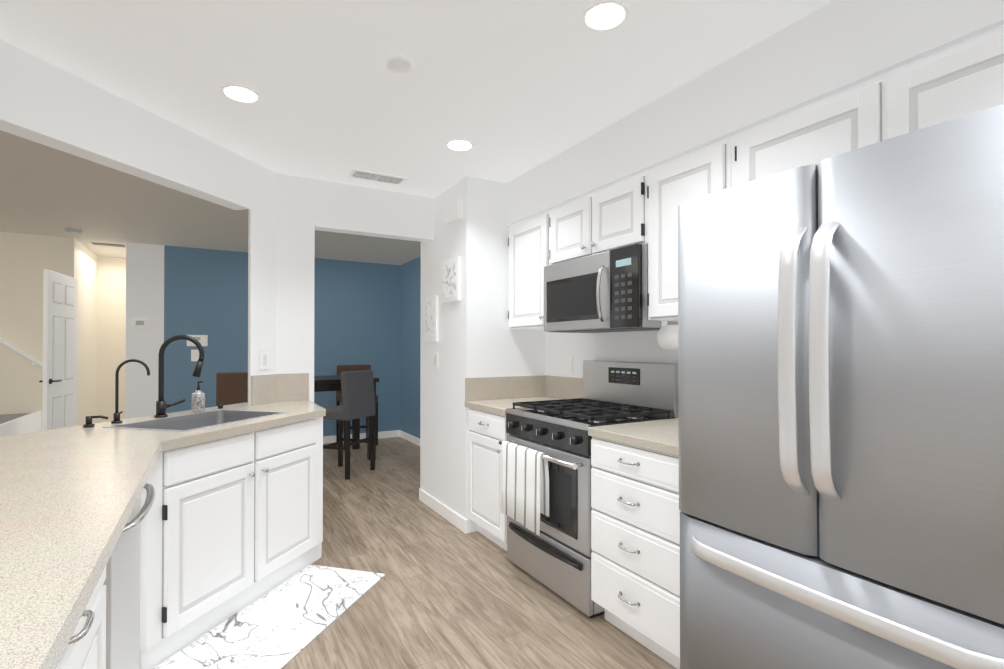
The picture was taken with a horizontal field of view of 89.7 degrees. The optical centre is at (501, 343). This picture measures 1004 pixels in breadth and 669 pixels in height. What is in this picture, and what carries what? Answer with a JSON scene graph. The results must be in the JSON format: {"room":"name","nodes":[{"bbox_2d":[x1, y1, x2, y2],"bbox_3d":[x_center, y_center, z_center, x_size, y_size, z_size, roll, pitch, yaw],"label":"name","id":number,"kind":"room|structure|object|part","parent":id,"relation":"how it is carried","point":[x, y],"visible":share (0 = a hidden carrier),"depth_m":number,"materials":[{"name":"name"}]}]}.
{"room":"kitchen","nodes":[
{"label":"kitchen","id":0,"kind":"room"},
{"bbox_2d":[0,0,833,264],"bbox_3d":[-2.488,-1.199,2.856,6.800,0.053,10.900,0,0,-30],"label":"ceiling","id":1,"kind":"structure","parent":0,"point":[510,90],"depth_m":2.28,"materials":[{"name":"white paint"}]},
{"bbox_2d":[64,228,81,233],"bbox_3d":[-4.346,-1.141,5.113,0.140,0.034,0.140,0,0,-30],"label":"smoke detector","id":2,"kind":"object","parent":1,"relation":"attached to","point":[72,231],"visible":1,"depth_m":5.08,"materials":[{"name":"grey plastic"}]},
{"bbox_2d":[91,242,124,246],"bbox_3d":[-4.555,-1.149,5.843,0.300,0.007,0.140,0,0,-30],"label":"ceiling vent","id":3,"kind":"object","parent":1,"relation":"in","point":[106,244],"visible":0.96,"depth_m":5.81,"materials":[{"name":"grey metal"}]},
{"bbox_2d":[220,84,260,102],"bbox_3d":[-1.225,-1.175,2.367,0.168,0.006,0.174,0,0,-30],"label":"recessed light","id":4,"kind":"object","parent":1,"relation":"in","point":[239,93],"depth_m":2.37,"materials":[{"name":"white"}]},
{"bbox_2d":[347,169,407,185],"bbox_3d":[-0.871,-1.164,3.534,0.380,0.010,0.170,0,0,-30],"label":"ceiling vent","id":5,"kind":"object","parent":1,"relation":"in","point":[375,176],"visible":1,"depth_m":3.52,"materials":[{"name":"white metal"}]},
{"bbox_2d":[386,54,411,72],"bbox_3d":[-0.430,-1.169,2.108,0.110,0.021,0.110,0,0,-30],"label":"sensor","id":6,"kind":"object","parent":1,"relation":"attached to","point":[398,63],"visible":0.98,"depth_m":2.08,"materials":[{"name":"white plastic"}]},
{"bbox_2d":[445,139,473,150],"bbox_3d":[-0.248,-1.171,2.966,0.171,0.006,0.173,0,0,-30],"label":"recessed light","id":7,"kind":"object","parent":1,"relation":"in","point":[455,144],"depth_m":2.97,"materials":[{"name":"white"}]},
{"bbox_2d":[581,0,628,31],"bbox_3d":[0.370,-1.179,1.812,0.172,0.006,0.170,0,0,-30],"label":"recessed light","id":8,"kind":"object","parent":1,"relation":"in","point":[604,15],"depth_m":1.81,"materials":[{"name":"white"}]},
{"bbox_2d":[282,437,676,668],"bbox_3d":[-2.488,1.330,2.838,6.800,0.050,10.900,0,0,-30],"label":"floor","id":9,"kind":"structure","parent":0,"point":[443,593],"depth_m":2.56,"materials":[{"name":"brown wood"}]},
{"bbox_2d":[0,411,40,436],"bbox_3d":[-5.487,0.515,4.172,2.230,1.600,1.396,0,0,-30],"label":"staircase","id":10,"kind":"structure","parent":9,"relation":"on","point":[14,424],"depth_m":4.87,"materials":[{"name":"white paint"}]},
{"bbox_2d":[60,573,105,668],"bbox_3d":[-1.005,0.852,0.706,0.599,0.874,0.875,0,0,-30],"label":"base cabinet","id":11,"kind":"object","parent":9,"relation":"on","point":[88,651],"depth_m":1.09,"materials":[{"name":"white paint"}]},
{"bbox_2d":[103,483,155,668],"bbox_3d":[-1.327,0.860,1.375,0.622,0.868,0.600,0,0,-30],"label":"dishwasher","id":12,"kind":"object","parent":9,"relation":"on","point":[122,582],"visible":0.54,"depth_m":1.44,"materials":[{"name":"grey"}]},
{"bbox_2d":[140,493,143,668],"bbox_3d":[-1.596,0.859,1.709,0.577,0.874,0.242,0,0,-30],"label":"base cabinet","id":13,"kind":"object","parent":9,"relation":"on","point":[141,494],"depth_m":1.97,"materials":[{"name":"white paint"}]},
{"bbox_2d":[0,397,315,668],"bbox_3d":[-1.723,0.844,2.555,1.210,0.917,1.354,0,0,-30],"label":"base cabinet","id":14,"kind":"object","parent":9,"relation":"on","point":[231,523],"depth_m":2.31,"materials":[{"name":"white paint"}]},
{"bbox_2d":[0,402,322,668],"bbox_3d":[-0.800,0.379,1.145,1.430,0.077,4.870,0,0,-30],"label":"countertop","id":15,"kind":"structure","parent":14,"relation":"on","point":[64,513],"depth_m":1.05,"materials":[{"name":"beige stone"}]},
{"bbox_2d":[83,415,108,427],"bbox_3d":[-1.895,0.360,2.355,0.094,0.051,0.042,0,0,-30],"label":"soap dispenser pump","id":16,"kind":"object","parent":15,"relation":"on","point":[88,424],"visible":1,"depth_m":2.34,"materials":[{"name":"black metal"}]},
{"bbox_2d":[111,359,149,423],"bbox_3d":[-1.836,0.231,2.498,0.157,0.311,0.052,0,0,-30],"label":"filter faucet","id":17,"kind":"object","parent":15,"relation":"on","point":[116,417],"visible":1,"depth_m":2.46,"materials":[{"name":"black metal"}]},
{"bbox_2d":[154,335,204,417],"bbox_3d":[-1.742,0.170,2.730,0.228,0.437,0.133,0,0,-30],"label":"kitchen faucet","id":18,"kind":"object","parent":15,"relation":"on","point":[162,405],"visible":1,"depth_m":2.68,"materials":[{"name":"black metal"}]},
{"bbox_2d":[192,381,204,412],"bbox_3d":[-1.743,0.301,2.896,0.066,0.177,0.066,0,0,-30],"label":"soap bottle","id":19,"kind":"object","parent":15,"relation":"on","point":[198,400],"visible":1,"depth_m":2.87,"materials":[{"name":"glass"}]},
{"bbox_3d":[-1.708,0.373,3.062,0.030,0.036,0.030,0,0,-30],"label":"air switch button","id":20,"kind":"part","parent":15,"relation":"part of","materials":[{"name":"metal"}]},
{"bbox_2d":[216,372,247,405],"bbox_3d":[-2.555,0.795,4.961,0.450,1.050,0.470,0,0,-30],"label":"stool","id":21,"kind":"object","parent":9,"relation":"on","point":[231,387],"visible":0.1,"depth_m":4.73,"materials":[{"name":"brown"}]},
{"bbox_2d":[153,564,384,668],"bbox_3d":[-1.026,1.297,2.416,0.490,0.008,1.020,0,0,15],"label":"mat","id":22,"kind":"object","parent":9,"relation":"on","point":[282,625],"visible":1,"depth_m":2.33,"materials":[{"name":"fabric"}]},
{"bbox_2d":[280,397,325,559],"bbox_3d":[-1.111,0.846,2.907,0.202,0.917,1.354,0,0,-30],"label":"base cabinet","id":23,"kind":"object","parent":9,"relation":"on","point":[315,413],"depth_m":3.04,"materials":[{"name":"white paint"}]},
{"bbox_2d":[314,375,378,460],"bbox_3d":[-2.050,0.860,5.886,1.000,0.935,0.860,0,0,-30],"label":"dining table","id":24,"kind":"object","parent":9,"relation":"on","point":[327,383],"visible":0.19,"depth_m":5.75,"materials":[{"name":"black wood"}]},
{"bbox_2d":[323,370,374,479],"bbox_3d":[-1.628,0.797,5.195,0.470,1.050,0.450,0,0,22],"label":"stool","id":25,"kind":"object","parent":9,"relation":"on","point":[358,396],"visible":0.81,"depth_m":5.07,"materials":[{"name":"black fabric"}]},
{"bbox_2d":[336,365,377,446],"bbox_3d":[-1.936,0.808,6.731,0.450,1.050,0.470,0,0,-30],"label":"stool","id":26,"kind":"object","parent":9,"relation":"on","point":[342,368],"visible":0.29,"depth_m":6.77,"materials":[{"name":"black"}]},
{"bbox_2d":[465,375,582,550],"bbox_3d":[0.160,0.771,3.409,0.710,1.075,0.554,0,0,-30],"label":"base cabinet","id":27,"kind":"object","parent":9,"relation":"on","point":[489,401],"visible":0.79,"depth_m":3.37,"materials":[{"name":"white paint"}]},
{"bbox_2d":[499,360,678,617],"bbox_3d":[0.475,0.705,2.829,0.740,1.200,0.760,0,0,-30],"label":"gas range","id":28,"kind":"object","parent":9,"relation":"on","point":[555,556],"visible":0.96,"depth_m":2.64,"materials":[{"name":"silver metal"}]},
{"bbox_2d":[500,440,548,535],"bbox_3d":[0.117,0.766,2.747,0.063,0.419,0.395,0,0,-30],"label":"dish towel","id":29,"kind":"object","parent":28,"relation":"hanging from","point":[525,486],"visible":0.98,"depth_m":2.69,"materials":[{"name":"white fabric"}]},
{"bbox_2d":[588,418,680,668],"bbox_3d":[0.824,0.763,2.255,0.710,1.075,0.577,0,0,-30],"label":"base cabinet","id":30,"kind":"object","parent":9,"relation":"on","point":[635,553],"visible":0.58,"depth_m":2.09,"materials":[{"name":"white paint"}]},
{"bbox_2d":[678,104,1003,668],"bbox_3d":[1.144,0.412,1.499,0.898,1.765,0.904,0,0,-30],"label":"refrigerator","id":31,"kind":"object","parent":9,"relation":"on","point":[841,395],"visible":1,"depth_m":1.23,"materials":[{"name":"grey metal"}]},
{"bbox_2d":[0,0,1003,531],"bbox_3d":[-2.488,0.065,2.847,6.800,2.480,10.900,0,0,-30],"label":"wall","id":32,"kind":"structure","parent":0,"point":[284,296],"depth_m":3.58,"materials":[{"name":"white paint"}]},
{"bbox_2d":[0,338,42,367],"bbox_3d":[-5.723,-0.612,4.791,2.158,1.756,0.109,0,0,-30],"label":"stair handrail","id":33,"kind":"object","parent":32,"relation":"attached to","point":[34,361],"visible":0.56,"depth_m":5.19,"materials":[{"name":"white wood"}]},
{"bbox_2d":[39,269,77,430],"bbox_3d":[-4.503,0.304,5.119,0.167,2.024,0.738,0,0,-30],"label":"hall door","id":34,"kind":"structure","parent":32,"relation":"in","point":[59,380],"depth_m":5.04,"materials":[{"name":"white wood"}]},
{"bbox_2d":[133,319,148,328],"bbox_3d":[-4.121,-0.229,5.759,0.145,0.110,0.026,0,0,-30],"label":"thermostat","id":35,"kind":"object","parent":32,"relation":"attached to","point":[140,323],"visible":1,"depth_m":5.75,"materials":[{"name":"white plastic"}]},
{"bbox_2d":[191,350,198,360],"bbox_3d":[-3.666,0.138,6.029,0.085,0.140,0.006,0,0,-30],"label":"switch plate","id":36,"kind":"object","parent":32,"relation":"attached to","point":[194,355],"visible":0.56,"depth_m":6.02,"materials":[{"name":"white plastic"}]},
{"bbox_2d":[187,335,207,345],"bbox_3d":[-3.645,-0.039,6.034,0.215,0.135,0.021,0,0,-30],"label":"intercom","id":37,"kind":"object","parent":32,"relation":"attached to","point":[202,340],"visible":0.79,"depth_m":6.04,"materials":[{"name":"white plastic"}]},
{"bbox_2d":[259,351,268,369],"bbox_3d":[-1.568,0.108,3.331,0.010,0.128,0.088,0,0,15],"label":"light switch","id":38,"kind":"object","parent":32,"relation":"attached to","point":[263,360],"visible":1,"depth_m":3.32,"materials":[{"name":"white plastic"}]},
{"bbox_2d":[323,430,398,443],"bbox_3d":[-2.860,1.284,6.482,3.205,0.095,0.013,0,0,-30],"label":"baseboard","id":39,"kind":"structure","parent":32,"relation":"attached to","point":[384,434],"depth_m":7.12,"materials":[{"name":"white"}]},
{"bbox_2d":[399,430,419,445],"bbox_3d":[-0.717,1.280,5.962,0.013,0.095,2.967,0,0,-30],"label":"baseboard","id":40,"kind":"structure","parent":32,"relation":"attached to","point":[404,435],"depth_m":6.90,"materials":[{"name":"white"}]},
{"bbox_2d":[425,296,437,341],"bbox_3d":[-0.567,-0.196,4.036,0.023,0.360,0.240,0,0,-30],"label":"picture","id":41,"kind":"object","parent":32,"relation":"attached to","point":[431,319],"visible":1,"depth_m":4.00,"materials":[{"name":"white"}]},
{"bbox_2d":[433,352,437,368],"bbox_3d":[-0.522,0.128,3.973,0.007,0.130,0.090,0,0,-30],"label":"light switch","id":42,"kind":"object","parent":32,"relation":"attached to","point":[435,359],"visible":1,"depth_m":3.97,"materials":[{"name":"white plastic"}]},
{"bbox_2d":[419,488,470,533],"bbox_3d":[-0.469,1.265,3.879,0.023,0.095,0.916,0,0,-30],"label":"baseboard","id":43,"kind":"structure","parent":32,"relation":"attached to","point":[458,521],"depth_m":3.76,"materials":[{"name":"white wood"}]},
{"bbox_2d":[441,257,460,303],"bbox_3d":[-0.380,-0.464,3.713,0.023,0.310,0.310,0,0,-30],"label":"picture","id":44,"kind":"object","parent":32,"relation":"attached to","point":[450,280],"visible":1,"depth_m":3.67,"materials":[{"name":"white"}]},
{"bbox_2d":[445,197,462,224],"bbox_3d":[-0.348,-0.954,3.637,0.049,0.150,0.220,0,0,-30],"label":"door chime","id":45,"kind":"object","parent":32,"relation":"attached to","point":[453,210],"visible":1,"depth_m":3.58,"materials":[{"name":"white plastic"}]},
{"bbox_2d":[508,211,547,329],"bbox_3d":[0.311,-0.485,3.528,0.337,0.750,0.516,0,0,-30],"label":"upper cabinet","id":46,"kind":"object","parent":32,"relation":"attached to","point":[528,238],"depth_m":3.44,"materials":[{"name":"white paint"}]},
{"bbox_2d":[548,198,579,264],"bbox_3d":[0.561,-0.680,3.095,0.337,0.366,0.484,0,0,-30],"label":"upper cabinet","id":47,"kind":"object","parent":32,"relation":"attached to","point":[563,220],"depth_m":3.08,"materials":[{"name":"white paint"}]},
{"bbox_2d":[580,171,643,257],"bbox_3d":[0.733,-0.683,2.797,0.337,0.366,0.483,0,0,-30],"label":"upper cabinet","id":48,"kind":"object","parent":32,"relation":"attached to","point":[611,216],"depth_m":2.70,"materials":[{"name":"white paint"}]},
{"bbox_2d":[544,243,677,332],"bbox_3d":[0.607,-0.285,2.920,0.428,0.419,0.824,0,0,-30],"label":"microwave","id":49,"kind":"object","parent":48,"relation":"attached to","point":[606,291],"visible":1,"depth_m":2.71,"materials":[{"name":"silver metal"}]},
{"bbox_2d":[644,137,727,320],"bbox_3d":[0.970,-0.494,2.385,0.337,0.750,0.461,0,0,-30],"label":"upper cabinet","id":50,"kind":"object","parent":32,"relation":"attached to","point":[703,171],"depth_m":2.37,"materials":[{"name":"white paint"}]},
{"bbox_2d":[657,321,677,349],"bbox_3d":[0.891,-0.044,2.451,0.124,0.146,0.268,0,0,-30],"label":"paper towel","id":51,"kind":"object","parent":50,"relation":"attached to","point":[667,337],"visible":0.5,"depth_m":2.48,"materials":[{"name":"white paper"}]},
{"bbox_2d":[728,87,851,187],"bbox_3d":[1.242,-0.687,1.913,0.337,0.370,0.630,0,0,-30],"label":"upper cabinet","id":52,"kind":"object","parent":32,"relation":"attached to","point":[817,131],"depth_m":1.87,"materials":[{"name":"white paint"}]},
{"bbox_2d":[852,25,1003,149],"bbox_3d":[1.482,-0.690,1.497,0.337,0.370,0.610,0,0,-30],"label":"upper cabinet","id":53,"kind":"object","parent":32,"relation":"attached to","point":[962,78],"depth_m":1.51,"materials":[{"name":"white paint"}]}
]}

